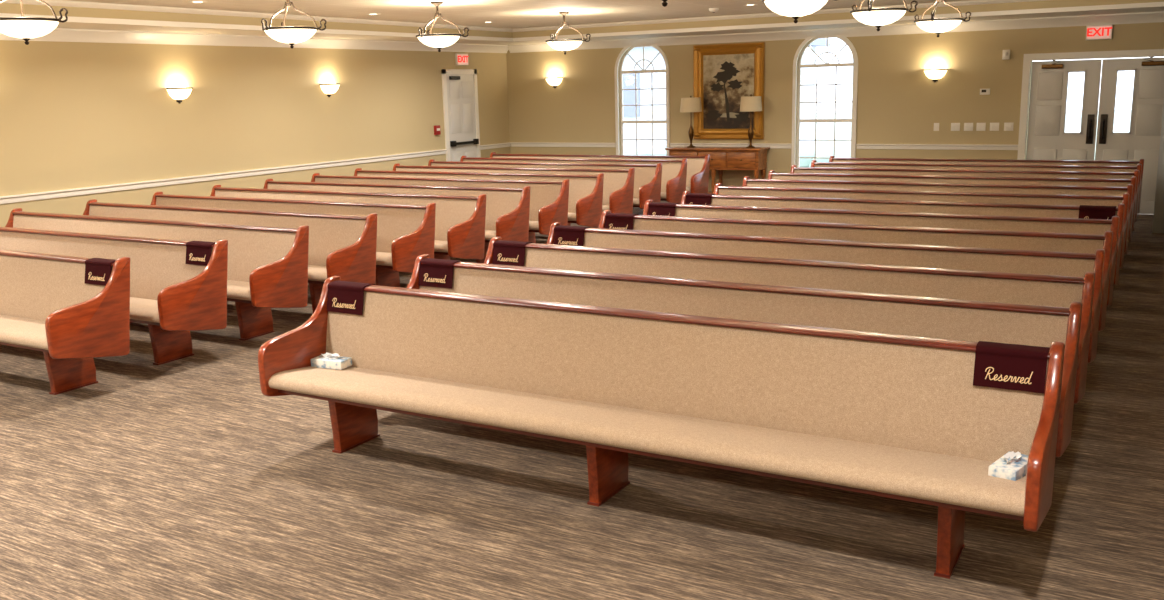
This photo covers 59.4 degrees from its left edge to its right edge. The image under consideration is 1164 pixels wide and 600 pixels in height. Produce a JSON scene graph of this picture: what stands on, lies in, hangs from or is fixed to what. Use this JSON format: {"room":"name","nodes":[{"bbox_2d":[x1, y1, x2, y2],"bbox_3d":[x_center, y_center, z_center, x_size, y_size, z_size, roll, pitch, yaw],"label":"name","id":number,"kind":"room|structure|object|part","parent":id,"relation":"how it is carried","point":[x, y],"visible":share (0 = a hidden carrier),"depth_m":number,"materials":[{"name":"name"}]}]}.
{"room":"funeral home chapel","nodes":[
{"label":"funeral home chapel","id":0,"kind":"room"},
{"bbox_2d":[0,40,509,226],"bbox_3d":[-6.343,-1.745,11.350,0.150,3.100,19.850,5,14,29],"label":"wall","id":1,"kind":"structure","parent":0,"point":[73,115],"depth_m":13.51,"materials":[{"name":"beige paint"}]},
{"bbox_2d":[166,87,192,103],"bbox_3d":[-5.102,-2.617,13.053,0.185,0.205,0.364,5,14,29],"label":"wall sconce","id":2,"kind":"object","parent":1,"relation":"attached to","point":[178,93],"visible":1,"depth_m":12.98,"materials":[{"name":"white glass"}]},
{"bbox_3d":[-5.104,-2.637,13.050,0.175,0.145,0.350,5,14,29],"label":"lamp shade","id":3,"kind":"part","parent":2,"relation":"part of","materials":[{"name":"white glass"}]},
{"bbox_2d":[0,28,508,52],"bbox_3d":[-6.253,-2.889,11.040,0.130,0.140,19.550,5,14,29],"label":"crown molding","id":4,"kind":"structure","parent":1,"relation":"attached to","point":[58,34],"depth_m":13.60,"materials":[{"name":"white paint"}]},
{"bbox_2d":[0,142,510,203],"bbox_3d":[-6.245,-1.145,11.427,0.040,0.080,19.550,5,14,29],"label":"trim","id":5,"kind":"structure","parent":1,"relation":"attached to","point":[153,183],"depth_m":13.58,"materials":[{"name":"white paint"}]},
{"bbox_2d":[319,83,339,96],"bbox_3d":[-3.748,-3.154,15.350,0.185,0.205,0.364,5,14,29],"label":"wall sconce","id":6,"kind":"object","parent":1,"relation":"attached to","point":[331,88],"visible":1,"depth_m":15.28,"materials":[{"name":"white glass"}]},
{"bbox_3d":[-3.750,-3.174,15.347,0.175,0.145,0.350,5,14,29],"label":"lamp shade","id":7,"kind":"part","parent":6,"relation":"part of","materials":[{"name":"white glass"}]},
{"bbox_2d":[434,125,440,134],"bbox_3d":[-2.509,-2.949,17.693,0.060,0.160,0.120,5,14,29],"label":"alarm pull station","id":8,"kind":"object","parent":1,"relation":"attached to","point":[437,131],"visible":1,"depth_m":17.66,"materials":[{"name":"red plastic"}]},
{"bbox_2d":[441,69,480,160],"bbox_3d":[-2.147,-2.944,18.356,0.035,2.360,1.000,5,14,29],"label":"door frame","id":9,"kind":"structure","parent":1,"relation":"attached to","point":[444,72],"depth_m":18.00,"materials":[{"name":"white paint"}]},
{"bbox_2d":[446,74,476,161],"bbox_3d":[-2.149,-2.907,18.365,0.028,2.265,0.830,5,14,29],"label":"leaf","id":10,"kind":"object","parent":1,"relation":"attached to","point":[460,93],"visible":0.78,"depth_m":18.28,"materials":[{"name":"white paint"}]},
{"bbox_2d":[449,76,459,79],"bbox_3d":[-2.242,-3.914,17.975,0.050,0.060,0.260,5,14,29],"label":"door closer","id":11,"kind":"object","parent":10,"relation":"attached to","point":[450,77],"depth_m":17.93,"materials":[{"name":"black metal"}]},
{"bbox_2d":[450,139,478,146],"bbox_3d":[-2.111,-2.833,18.360,0.070,0.100,0.770,5,14,29],"label":"bar","id":12,"kind":"object","parent":10,"relation":"attached to","point":[475,141],"visible":1,"depth_m":18.26,"materials":[{"name":"black metal"}]},
{"bbox_2d":[455,54,467,64],"bbox_3d":[-2.135,-4.279,18.143,0.052,0.200,0.330,5,14,29],"label":"exit sign","id":13,"kind":"object","parent":1,"relation":"attached to","point":[460,59],"visible":1,"depth_m":18.09,"materials":[{"name":"white plastic"}]},
{"bbox_2d":[56,22,546,44],"bbox_3d":[-5.815,-3.014,10.754,1.150,0.200,19.550,5,14,29],"label":"soffit","id":14,"kind":"structure","parent":0,"point":[70,25],"depth_m":12.98,"materials":[{"name":"beige paint"}]},
{"bbox_2d":[66,0,970,28],"bbox_3d":[-0.662,-2.686,7.794,13.050,0.100,19.550,5,14,29],"label":"ceiling","id":15,"kind":"structure","parent":0,"point":[512,14],"depth_m":13.18,"materials":[{"name":"painted drywall"}]},
{"bbox_2d":[0,0,67,44],"bbox_3d":[-4.396,-2.275,7.931,0.622,0.565,0.622,5,14,29],"label":"bowl light","id":16,"kind":"object","parent":15,"relation":"hanging from","point":[26,28],"visible":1,"depth_m":7.88,"materials":[{"name":"white glass"}]},
{"bbox_3d":[-4.371,-2.123,8.006,0.500,0.135,0.500,5,14,29],"label":"lamp shade","id":17,"kind":"part","parent":16,"relation":"part of","materials":[{"name":"white glass"}]},
{"bbox_2d":[188,1,206,2],"bbox_3d":[-4.115,-3.194,10.924,0.200,0.004,0.200,5,14,29],"label":"recessed light","id":18,"kind":"object","parent":15,"relation":"in","point":[188,1],"visible":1,"depth_m":10.88,"materials":[{"name":"white paint"}]},
{"bbox_2d":[261,0,326,48],"bbox_3d":[-2.846,-2.711,9.816,0.622,0.565,0.622,5,14,29],"label":"bowl light","id":19,"kind":"object","parent":15,"relation":"hanging from","point":[291,35],"visible":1,"depth_m":9.75,"materials":[{"name":"white glass"}]},
{"bbox_3d":[-2.822,-2.558,9.892,0.500,0.135,0.500,5,14,29],"label":"lamp shade","id":20,"kind":"part","parent":19,"relation":"part of","materials":[{"name":"white glass"}]},
{"bbox_2d":[416,1,468,51],"bbox_3d":[-1.683,-3.146,11.752,0.622,0.565,0.622,5,14,29],"label":"bowl light","id":21,"kind":"object","parent":15,"relation":"hanging from","point":[438,41],"visible":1,"depth_m":11.69,"materials":[{"name":"white glass"}]},
{"bbox_3d":[-1.659,-2.994,11.828,0.500,0.135,0.500,5,14,29],"label":"lamp shade","id":22,"kind":"part","parent":21,"relation":"part of","materials":[{"name":"white glass"}]},
{"bbox_2d":[546,12,590,54],"bbox_3d":[-0.259,-3.629,13.878,0.622,0.565,0.622,5,14,29],"label":"bowl light","id":23,"kind":"object","parent":15,"relation":"hanging from","point":[564,45],"visible":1,"depth_m":13.81,"materials":[{"name":"white glass"}]},
{"bbox_3d":[-0.234,-3.477,13.954,0.500,0.135,0.500,5,14,29],"label":"lamp shade","id":24,"kind":"part","parent":23,"relation":"part of","materials":[{"name":"white glass"}]},
{"bbox_2d":[662,0,667,6],"bbox_3d":[0.447,-1.947,5.745,0.622,0.565,0.622,5,14,29],"label":"bowl light","id":25,"kind":"object","parent":15,"relation":"hanging from","point":[664,3],"visible":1,"depth_m":5.83,"materials":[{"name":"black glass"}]},
{"bbox_2d":[709,8,718,12],"bbox_3d":[1.795,-3.945,13.895,0.140,0.060,0.140,5,14,29],"label":"smoke detector","id":26,"kind":"object","parent":15,"relation":"attached to","point":[713,10],"visible":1,"depth_m":13.85,"materials":[{"name":"white plastic"}]},
{"bbox_2d":[762,0,836,22],"bbox_3d":[1.625,-2.405,7.785,0.622,0.565,0.622,5,14,29],"label":"bowl light","id":27,"kind":"object","parent":15,"relation":"hanging from","point":[795,9],"visible":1,"depth_m":7.72,"materials":[{"name":"white glass"}]},
{"bbox_3d":[1.649,-2.252,7.860,0.500,0.135,0.500,5,14,29],"label":"lamp shade","id":28,"kind":"part","parent":27,"relation":"part of","materials":[{"name":"white glass"}]},
{"bbox_2d":[850,0,917,30],"bbox_3d":[2.750,-2.785,9.460,0.622,0.565,0.622,5,14,29],"label":"bowl light","id":29,"kind":"object","parent":15,"relation":"hanging from","point":[877,17],"visible":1,"depth_m":9.38,"materials":[{"name":"white glass"}]},
{"bbox_3d":[2.774,-2.633,9.536,0.500,0.135,0.500,5,14,29],"label":"lamp shade","id":30,"kind":"part","parent":29,"relation":"part of","materials":[{"name":"white glass"}]},
{"bbox_2d":[914,0,970,36],"bbox_3d":[3.957,-3.205,11.315,0.622,0.565,0.622,5,14,29],"label":"bowl light","id":31,"kind":"object","parent":15,"relation":"hanging from","point":[934,25],"visible":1,"depth_m":11.25,"materials":[{"name":"white glass"}]},
{"bbox_3d":[3.982,-3.053,11.390,0.500,0.135,0.500,5,14,29],"label":"lamp shade","id":32,"kind":"part","parent":31,"relation":"part of","materials":[{"name":"white glass"}]},
{"bbox_2d":[0,201,1163,599],"bbox_3d":[-0.581,0.348,8.428,13.350,0.100,19.850,5,14,29],"label":"floor","id":33,"kind":"structure","parent":0,"point":[180,479],"depth_m":4.96,"materials":[{"name":"carpet"}]},
{"bbox_2d":[0,250,129,394],"bbox_3d":[-4.983,0.064,7.802,4.020,0.940,0.650,5,14,29],"label":"pew","id":34,"kind":"object","parent":33,"relation":"on","point":[47,306],"visible":1,"depth_m":7.07,"materials":[{"name":"brown wood"}]},
{"bbox_2d":[85,258,115,285],"bbox_3d":[-3.299,-0.197,7.040,0.271,0.166,0.138,5,14,29],"label":"sign","id":35,"kind":"object","parent":34,"relation":"on","point":[97,270],"visible":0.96,"depth_m":7.00,"materials":[{"name":"red fabric"}]},
{"bbox_2d":[0,227,227,364],"bbox_3d":[-4.562,-0.097,8.518,4.020,0.940,0.650,5,14,29],"label":"pew","id":36,"kind":"object","parent":33,"relation":"on","point":[175,298],"visible":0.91,"depth_m":7.88,"materials":[{"name":"beige fabric"}]},
{"bbox_2d":[185,241,215,265],"bbox_3d":[-2.877,-0.358,7.755,0.271,0.166,0.138,5,14,29],"label":"sign","id":37,"kind":"object","parent":36,"relation":"on","point":[197,252],"visible":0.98,"depth_m":7.71,"materials":[{"name":"red fabric"}]},
{"bbox_2d":[5,208,308,340],"bbox_3d":[-4.141,-0.257,9.233,4.020,0.940,0.650,5,14,29],"label":"pew","id":38,"kind":"object","parent":33,"relation":"on","point":[267,269],"visible":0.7,"depth_m":8.62,"materials":[{"name":"beige fabric"}]},
{"bbox_2d":[83,199,376,312],"bbox_3d":[-3.720,-0.418,9.949,4.020,0.940,0.650,5,14,29],"label":"pew","id":39,"kind":"object","parent":33,"relation":"on","point":[344,246],"visible":0.4,"depth_m":9.34,"materials":[{"name":"beige fabric"}]},
{"bbox_2d":[150,191,435,286],"bbox_3d":[-3.298,-0.579,10.664,4.020,0.940,0.650,5,14,29],"label":"pew","id":40,"kind":"object","parent":33,"relation":"on","point":[405,233],"visible":0.45,"depth_m":10.04,"materials":[{"name":"beige fabric"}]},
{"bbox_2d":[210,185,485,259],"bbox_3d":[-2.877,-0.740,11.380,4.020,0.940,0.650,5,14,29],"label":"pew","id":41,"kind":"object","parent":33,"relation":"on","point":[459,220],"visible":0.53,"depth_m":10.73,"materials":[{"name":"beige fabric"}]},
{"bbox_2d":[263,178,529,262],"bbox_3d":[-2.456,-0.901,12.095,4.020,0.940,0.650,5,14,29],"label":"pew","id":42,"kind":"object","parent":33,"relation":"on","point":[507,209],"visible":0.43,"depth_m":11.44,"materials":[{"name":"beige fabric"}]},
{"bbox_2d":[311,173,568,242],"bbox_3d":[-2.035,-1.062,12.811,4.020,0.940,0.650,5,14,29],"label":"pew","id":43,"kind":"object","parent":33,"relation":"on","point":[548,199],"visible":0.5,"depth_m":12.15,"materials":[{"name":"beige fabric"}]},
{"bbox_2d":[354,168,603,227],"bbox_3d":[-1.613,-1.222,13.526,4.020,0.940,0.650,5,14,29],"label":"pew","id":44,"kind":"object","parent":33,"relation":"on","point":[585,201],"visible":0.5,"depth_m":12.84,"materials":[{"name":"beige fabric"}]},
{"bbox_2d":[392,163,634,227],"bbox_3d":[-1.192,-1.383,14.242,4.020,0.940,0.650,5,14,29],"label":"pew","id":45,"kind":"object","parent":33,"relation":"on","point":[618,185],"visible":0.35,"depth_m":13.55,"materials":[{"name":"beige fabric"}]},
{"bbox_2d":[428,159,661,209],"bbox_3d":[-0.771,-1.544,14.957,4.020,0.940,0.650,5,14,29],"label":"pew","id":46,"kind":"object","parent":33,"relation":"on","point":[647,178],"visible":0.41,"depth_m":14.27,"materials":[{"name":"beige fabric"}]},
{"bbox_2d":[460,156,686,203],"bbox_3d":[-0.350,-1.705,15.673,4.020,0.940,0.650,5,14,29],"label":"pew","id":47,"kind":"object","parent":33,"relation":"on","point":[674,172],"visible":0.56,"depth_m":14.96,"materials":[{"name":"beige fabric"}]},
{"bbox_2d":[490,152,709,193],"bbox_3d":[0.071,-1.866,16.388,4.020,0.940,0.650,5,14,29],"label":"pew","id":48,"kind":"object","parent":33,"relation":"on","point":[697,178],"visible":0.32,"depth_m":15.67,"materials":[{"name":"beige fabric"}]},
{"bbox_2d":[258,276,1064,578],"bbox_3d":[0.094,0.532,4.919,3.952,0.940,0.650,5,14,29],"label":"pew","id":49,"kind":"object","parent":33,"relation":"on","point":[901,417],"visible":0.95,"depth_m":4.72,"materials":[{"name":"beige fabric"}]},
{"bbox_2d":[311,352,351,369],"bbox_3d":[-1.442,0.344,5.864,0.210,0.075,0.104,4,13,23],"label":"tissue box","id":50,"kind":"object","parent":49,"relation":"on","point":[327,360],"visible":1,"depth_m":5.83,"materials":[{"name":"white cardboard"}]},
{"bbox_2d":[327,281,374,314],"bbox_3d":[-1.343,-0.017,5.929,0.271,0.166,0.138,5,14,29],"label":"sign","id":51,"kind":"object","parent":49,"relation":"on","point":[347,297],"visible":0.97,"depth_m":5.88,"materials":[{"name":"red fabric"}]},
{"bbox_2d":[988,451,1027,480],"bbox_3d":[1.694,0.645,4.015,0.104,0.075,0.210,9,16,42],"label":"tissue box","id":52,"kind":"object","parent":49,"relation":"on","point":[1012,465],"visible":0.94,"depth_m":3.97,"materials":[{"name":"white cardboard"}]},
{"bbox_2d":[973,341,1049,392],"bbox_3d":[1.756,0.269,4.169,0.271,0.166,0.138,5,14,29],"label":"sign","id":53,"kind":"object","parent":49,"relation":"on","point":[1018,367],"visible":1,"depth_m":4.13,"materials":[{"name":"red fabric"}]},
{"bbox_2d":[665,146,769,193],"bbox_3d":[2.303,-2.136,17.419,1.720,0.930,0.460,5,14,29],"label":"console table","id":54,"kind":"object","parent":33,"relation":"on","point":[721,158],"visible":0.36,"depth_m":17.09,"materials":[{"name":"brown wood"}]},
{"bbox_2d":[680,96,701,147],"bbox_3d":[1.867,-3.057,17.457,0.370,0.880,0.370,5,14,29],"label":"table lamp","id":55,"kind":"object","parent":54,"relation":"on","point":[692,104],"visible":1,"depth_m":17.29,"materials":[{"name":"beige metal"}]},
{"bbox_3d":[1.860,-3.331,17.399,0.370,0.240,0.370,5,14,29],"label":"lampshade","id":56,"kind":"part","parent":55,"relation":"part of","materials":[{"name":"beige fabric"}]},
{"bbox_2d":[740,94,761,147],"bbox_3d":[2.803,-2.970,16.925,0.370,0.880,0.370,5,14,29],"label":"table lamp","id":57,"kind":"object","parent":54,"relation":"on","point":[750,103],"visible":1,"depth_m":16.75,"materials":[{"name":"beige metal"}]},
{"bbox_3d":[2.796,-3.244,16.868,0.370,0.240,0.370,5,14,29],"label":"lampshade","id":58,"kind":"part","parent":57,"relation":"part of","materials":[{"name":"beige fabric"}]},
{"bbox_2d":[407,254,1081,456],"bbox_3d":[0.515,0.371,5.634,3.952,0.940,0.650,5,14,29],"label":"pew","id":59,"kind":"object","parent":33,"relation":"on","point":[929,317],"visible":0.41,"depth_m":5.42,"materials":[{"name":"beige fabric"}]},
{"bbox_2d":[418,258,462,287],"bbox_3d":[-0.921,-0.178,6.644,0.271,0.166,0.138,5,14,29],"label":"sign","id":60,"kind":"object","parent":59,"relation":"on","point":[432,272],"visible":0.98,"depth_m":6.60,"materials":[{"name":"red fabric"}]},
{"bbox_2d":[484,237,1094,403],"bbox_3d":[0.936,0.211,6.350,3.952,0.940,0.650,5,14,29],"label":"pew","id":61,"kind":"object","parent":33,"relation":"on","point":[1000,287],"visible":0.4,"depth_m":6.14,"materials":[{"name":"beige fabric"}]},
{"bbox_2d":[492,240,531,265],"bbox_3d":[-0.500,-0.339,7.360,0.271,0.166,0.138,5,14,29],"label":"sign","id":62,"kind":"object","parent":61,"relation":"on","point":[512,253],"visible":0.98,"depth_m":7.32,"materials":[{"name":"red fabric"}]},
{"bbox_2d":[546,222,1104,362],"bbox_3d":[1.357,0.050,7.065,3.952,0.940,0.650,5,14,29],"label":"pew","id":63,"kind":"object","parent":33,"relation":"on","point":[911,255],"visible":0.34,"depth_m":6.88,"materials":[{"name":"beige fabric"}]},
{"bbox_2d":[554,225,590,245],"bbox_3d":[-0.079,-0.499,8.075,0.271,0.166,0.138,5,14,29],"label":"sign","id":64,"kind":"object","parent":63,"relation":"on","point":[563,235],"visible":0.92,"depth_m":8.03,"materials":[{"name":"red fabric"}]},
{"bbox_2d":[599,210,1112,331],"bbox_3d":[1.778,-0.111,7.781,3.952,0.940,0.650,5,14,29],"label":"pew","id":65,"kind":"object","parent":33,"relation":"on","point":[995,239],"visible":0.31,"depth_m":7.62,"materials":[{"name":"brown wood"}]},
{"bbox_2d":[605,213,638,229],"bbox_3d":[0.342,-0.660,8.791,0.271,0.166,0.138,5,14,29],"label":"sign","id":66,"kind":"object","parent":65,"relation":"on","point":[625,221],"visible":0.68,"depth_m":8.75,"materials":[{"name":"red fabric"}]},
{"bbox_2d":[643,200,1119,305],"bbox_3d":[2.200,-0.272,8.496,3.952,0.940,0.650,5,14,29],"label":"pew","id":67,"kind":"object","parent":33,"relation":"on","point":[909,219],"visible":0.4,"depth_m":8.35,"materials":[{"name":"beige fabric"}]},
{"bbox_2d":[648,202,679,215],"bbox_3d":[0.763,-0.821,9.506,0.271,0.166,0.138,5,14,29],"label":"sign","id":68,"kind":"object","parent":67,"relation":"on","point":[655,208],"visible":0.47,"depth_m":9.46,"materials":[{"name":"red fabric"}]},
{"bbox_2d":[681,191,1124,285],"bbox_3d":[2.621,-0.433,9.212,3.952,0.940,0.650,5,14,29],"label":"pew","id":69,"kind":"object","parent":33,"relation":"on","point":[997,209],"visible":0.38,"depth_m":9.16,"materials":[{"name":"beige fabric"}]},
{"bbox_2d":[686,193,714,204],"bbox_3d":[1.185,-0.982,10.222,0.271,0.166,0.138,5,14,29],"label":"sign","id":70,"kind":"object","parent":69,"relation":"on","point":[691,198],"visible":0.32,"depth_m":10.18,"materials":[{"name":"red fabric"}]},
{"bbox_2d":[1078,205,1116,219],"bbox_3d":[4.276,-0.697,8.466,0.271,0.166,0.138,5,14,29],"label":"sign","id":71,"kind":"object","parent":69,"relation":"on","point":[1085,211],"visible":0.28,"depth_m":8.42,"materials":[{"name":"red fabric"}]},
{"bbox_2d":[714,183,1128,268],"bbox_3d":[3.042,-0.594,9.927,3.952,0.940,0.650,5,14,29],"label":"pew","id":72,"kind":"object","parent":33,"relation":"on","point":[972,197],"visible":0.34,"depth_m":9.84,"materials":[{"name":"beige fabric"}]},
{"bbox_2d":[742,176,1132,254],"bbox_3d":[3.463,-0.754,10.643,3.952,0.940,0.650,5,14,29],"label":"pew","id":73,"kind":"object","parent":33,"relation":"on","point":[864,185],"visible":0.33,"depth_m":10.57,"materials":[{"name":"beige fabric"}]},
{"bbox_2d":[768,170,1136,241],"bbox_3d":[3.885,-0.915,11.358,3.952,0.940,0.650,5,14,29],"label":"pew","id":74,"kind":"object","parent":33,"relation":"on","point":[772,175],"visible":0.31,"depth_m":11.29,"materials":[{"name":"brown wood"}]},
{"bbox_2d":[790,165,1138,230],"bbox_3d":[4.306,-1.076,12.074,3.952,0.940,0.650,5,14,29],"label":"pew","id":75,"kind":"object","parent":33,"relation":"on","point":[794,169],"visible":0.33,"depth_m":12.01,"materials":[{"name":"brown wood"}]},
{"bbox_2d":[811,160,1141,221],"bbox_3d":[4.727,-1.237,12.789,3.952,0.940,0.650,5,14,29],"label":"pew","id":76,"kind":"object","parent":33,"relation":"on","point":[814,163],"visible":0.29,"depth_m":12.75,"materials":[{"name":"beige fabric"}]},
{"bbox_2d":[829,156,1143,212],"bbox_3d":[5.148,-1.398,13.505,3.952,0.940,0.650,5,14,29],"label":"pew","id":77,"kind":"object","parent":33,"relation":"on","point":[832,158],"visible":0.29,"depth_m":13.46,"materials":[{"name":"brown wood"}]},
{"bbox_2d":[506,22,1163,190],"bbox_3d":[4.283,-3.091,16.434,13.050,3.100,0.150,5,14,29],"label":"wall","id":78,"kind":"structure","parent":0,"point":[897,103],"depth_m":16.08,"materials":[{"name":"beige paint"}]},
{"bbox_2d":[545,77,562,87],"bbox_3d":[-0.551,-4.017,18.874,0.364,0.205,0.185,5,14,29],"label":"wall sconce","id":79,"kind":"object","parent":78,"relation":"attached to","point":[554,81],"visible":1,"depth_m":18.82,"materials":[{"name":"white glass"}]},
{"bbox_3d":[-0.550,-4.037,18.872,0.350,0.145,0.175,5,14,29],"label":"lamp shade","id":80,"kind":"part","parent":79,"relation":"part of","materials":[{"name":"white glass"}]},
{"bbox_2d":[614,44,669,155],"bbox_3d":[1.070,-3.398,18.151,1.070,2.385,0.030,5,14,29],"label":"window frame","id":81,"kind":"structure","parent":78,"relation":"attached to","point":[625,48],"depth_m":18.01,"materials":[{"name":"white paint"}]},
{"bbox_2d":[620,46,666,155],"bbox_3d":[1.114,-3.417,18.226,0.960,2.270,0.050,5,14,29],"label":"window","id":82,"kind":"structure","parent":78,"relation":"in","point":[636,121],"depth_m":18.25,"materials":[{"name":"white paint"}]},
{"bbox_3d":[1.117,-3.418,18.231,0.960,2.270,0.040,5,14,29],"label":"sash","id":83,"kind":"part","parent":82,"relation":"part of","materials":[{"name":"glass"}]},
{"bbox_2d":[693,42,764,138],"bbox_3d":[2.464,-3.521,17.255,1.260,1.580,0.114,5,14,29],"label":"framed landscape painting","id":84,"kind":"object","parent":78,"relation":"attached to","point":[723,74],"visible":1,"depth_m":17.28,"materials":[{"name":"gold"}]},
{"bbox_2d":[510,142,1017,149],"bbox_3d":[2.566,-2.636,17.435,9.080,0.080,0.040,5,14,29],"label":"trim","id":85,"kind":"structure","parent":78,"relation":"attached to","point":[513,144],"depth_m":16.95,"materials":[{"name":"white paint"}]},
{"bbox_2d":[791,35,857,165],"bbox_3d":[3.926,-3.132,16.529,1.060,2.380,0.030,5,14,29],"label":"window frame","id":86,"kind":"structure","parent":78,"relation":"attached to","point":[844,38],"depth_m":16.43,"materials":[{"name":"white paint"}]},
{"bbox_2d":[796,37,853,166],"bbox_3d":[3.970,-3.152,16.605,0.950,2.265,0.050,5,14,29],"label":"window","id":87,"kind":"structure","parent":78,"relation":"in","point":[826,64],"depth_m":16.60,"materials":[{"name":"white paint"}]},
{"bbox_3d":[3.973,-3.153,16.609,0.950,2.265,0.040,5,14,29],"label":"sash","id":88,"kind":"part","parent":87,"relation":"part of","materials":[{"name":"glass"}]},
{"bbox_2d":[508,11,1163,52],"bbox_3d":[4.226,-4.215,16.050,12.950,0.140,0.130,5,14,29],"label":"crown molding","id":89,"kind":"structure","parent":78,"relation":"attached to","point":[1139,17],"depth_m":15.97,"materials":[{"name":"white paint"}]},
{"bbox_2d":[923,69,947,81],"bbox_3d":[5.362,-3.413,15.529,0.364,0.205,0.185,5,14,29],"label":"wall sconce","id":90,"kind":"object","parent":78,"relation":"attached to","point":[934,74],"visible":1,"depth_m":15.49,"materials":[{"name":"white glass"}]},
{"bbox_3d":[5.362,-3.433,15.526,0.350,0.145,0.175,5,14,29],"label":"lamp shade","id":91,"kind":"part","parent":90,"relation":"part of","materials":[{"name":"white glass"}]},
{"bbox_2d":[934,123,938,130],"bbox_3d":[5.468,-2.670,15.734,0.080,0.120,0.016,5,14,29],"label":"switch plate","id":92,"kind":"object","parent":78,"relation":"attached to","point":[936,125],"visible":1,"depth_m":15.73,"materials":[{"name":"white plastic"}]},
{"bbox_2d":[951,123,959,130],"bbox_3d":[5.710,-2.647,15.596,0.130,0.120,0.016,5,14,29],"label":"switch plate","id":93,"kind":"object","parent":78,"relation":"attached to","point":[954,126],"visible":1,"depth_m":15.60,"materials":[{"name":"white plastic"}]},
{"bbox_2d":[964,123,972,130],"bbox_3d":[5.875,-2.632,15.502,0.130,0.120,0.016,5,14,29],"label":"switch plate","id":94,"kind":"object","parent":78,"relation":"attached to","point":[967,126],"visible":1,"depth_m":15.50,"materials":[{"name":"white plastic"}]},
{"bbox_2d":[976,123,985,130],"bbox_3d":[6.031,-2.618,15.414,0.130,0.120,0.016,5,14,29],"label":"switch plate","id":95,"kind":"object","parent":78,"relation":"attached to","point":[980,126],"visible":1,"depth_m":15.41,"materials":[{"name":"white plastic"}]},
{"bbox_2d":[980,89,989,94],"bbox_3d":[6.039,-3.123,15.286,0.140,0.090,0.032,5,14,29],"label":"thermostat","id":96,"kind":"object","parent":78,"relation":"attached to","point":[982,91],"visible":1,"depth_m":15.27,"materials":[{"name":"white plastic"}]},
{"bbox_2d":[990,123,998,130],"bbox_3d":[6.196,-2.603,15.320,0.130,0.120,0.016,5,14,29],"label":"switch plate","id":97,"kind":"object","parent":78,"relation":"attached to","point":[993,126],"visible":1,"depth_m":15.32,"materials":[{"name":"white plastic"}]},
{"bbox_2d":[1002,50,1009,59],"bbox_3d":[6.248,-3.615,15.024,0.100,0.140,0.080,5,14,29],"label":"security sensor","id":98,"kind":"object","parent":78,"relation":"attached to","point":[1006,53],"visible":1,"depth_m":15.01,"materials":[{"name":"white plastic"}]},
{"bbox_2d":[1004,123,1013,130],"bbox_3d":[6.369,-2.587,15.222,0.130,0.120,0.016,5,14,29],"label":"switch plate","id":99,"kind":"object","parent":78,"relation":"attached to","point":[1007,126],"visible":1,"depth_m":15.22,"materials":[{"name":"white plastic"}]},
{"bbox_2d":[1017,49,1163,159],"bbox_3d":[7.391,-2.393,14.655,2.060,2.300,0.030,5,14,29],"label":"door frame","id":100,"kind":"structure","parent":78,"relation":"attached to","point":[1028,58],"depth_m":14.79,"materials":[{"name":"white paint"}]},
{"bbox_2d":[1026,59,1101,159],"bbox_3d":[7.025,-2.394,14.950,0.916,2.180,0.045,5,14,29],"label":"leaf","id":101,"kind":"object","parent":100,"relation":"attached to","point":[1062,141],"depth_m":14.84,"materials":[{"name":"white paint"}]},
{"bbox_2d":[1033,60,1094,159],"bbox_3d":[7.006,-2.476,14.838,0.780,2.008,0.183,5,14,29],"label":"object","id":102,"kind":"object","parent":101,"relation":"attached to","point":[1047,122],"visible":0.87,"depth_m":14.89,"materials":[{"name":"white wood"}]},
{"bbox_2d":[1095,57,1163,213],"bbox_3d":[7.826,-2.320,14.495,0.916,2.180,0.045,5,14,29],"label":"leaf","id":103,"kind":"object","parent":100,"relation":"attached to","point":[1131,142],"depth_m":14.49,"materials":[{"name":"white paint"}]},
{"bbox_2d":[1086,24,1112,39],"bbox_3d":[7.297,-3.775,14.387,0.330,0.200,0.052,5,14,29],"label":"exit sign","id":104,"kind":"object","parent":78,"relation":"attached to","point":[1093,32],"visible":1,"depth_m":14.37,"materials":[{"name":"white plastic"}]},
{"bbox_2d":[1099,57,1163,200],"bbox_3d":[7.751,-2.407,14.415,0.780,2.007,0.183,5,14,29],"label":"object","id":105,"kind":"object","parent":78,"relation":"attached to","point":[1151,82],"visible":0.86,"depth_m":14.37,"materials":[{"name":"white wood"}]},
{"bbox_2d":[526,6,1163,41],"bbox_3d":[3.438,-4.292,15.686,9.830,0.200,1.500,5,14,29],"label":"soffit","id":106,"kind":"structure","parent":0,"point":[1146,9],"depth_m":15.32,"materials":[{"name":"beige paint"}]},
{"bbox_2d":[1152,103,1163,232],"bbox_3d":[8.146,-2.261,12.219,2.070,3.000,0.250,5,14,29],"label":"wall partition","id":107,"kind":"structure","parent":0,"point":[1158,217],"depth_m":12.80,"materials":[{"name":"grey paint"}]},
{"bbox_2d":[0,0,1163,41],"bbox_3d":[-1.432,-2.429,7.424,9.840,0.210,18.060,5,14,29],"label":"trim","id":108,"kind":"structure","parent":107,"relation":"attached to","point":[78,11],"depth_m":13.75,"materials":[{"name":"beige paint"}]},
{"label":"outside","id":109,"kind":"structure","parent":0,"visible":0},
{"bbox_2d":[800,110,1130,151],"bbox_3d":[13.019,-6.856,42.122,100.000,0.100,53.150,5,14,29],"label":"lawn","id":110,"kind":"structure","parent":109,"point":[825,130],"depth_m":44.76,"materials":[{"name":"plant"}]},
{"bbox_2d":[623,38,830,152],"bbox_3d":[3.017,-8.266,35.963,9.300,5.700,8.000,5,14,29],"label":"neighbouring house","id":111,"kind":"structure","parent":110,"relation":"on","point":[644,97],"depth_m":32.96,"materials":[{"name":"white"}]},
{"bbox_2d":[624,147,1094,166],"bbox_3d":[5.716,-2.879,21.981,21.258,0.740,1.710,5,14,29],"label":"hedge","id":112,"kind":"object","parent":110,"relation":"on","point":[804,152],"visible":0.06,"depth_m":22.15,"materials":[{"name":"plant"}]}
]}

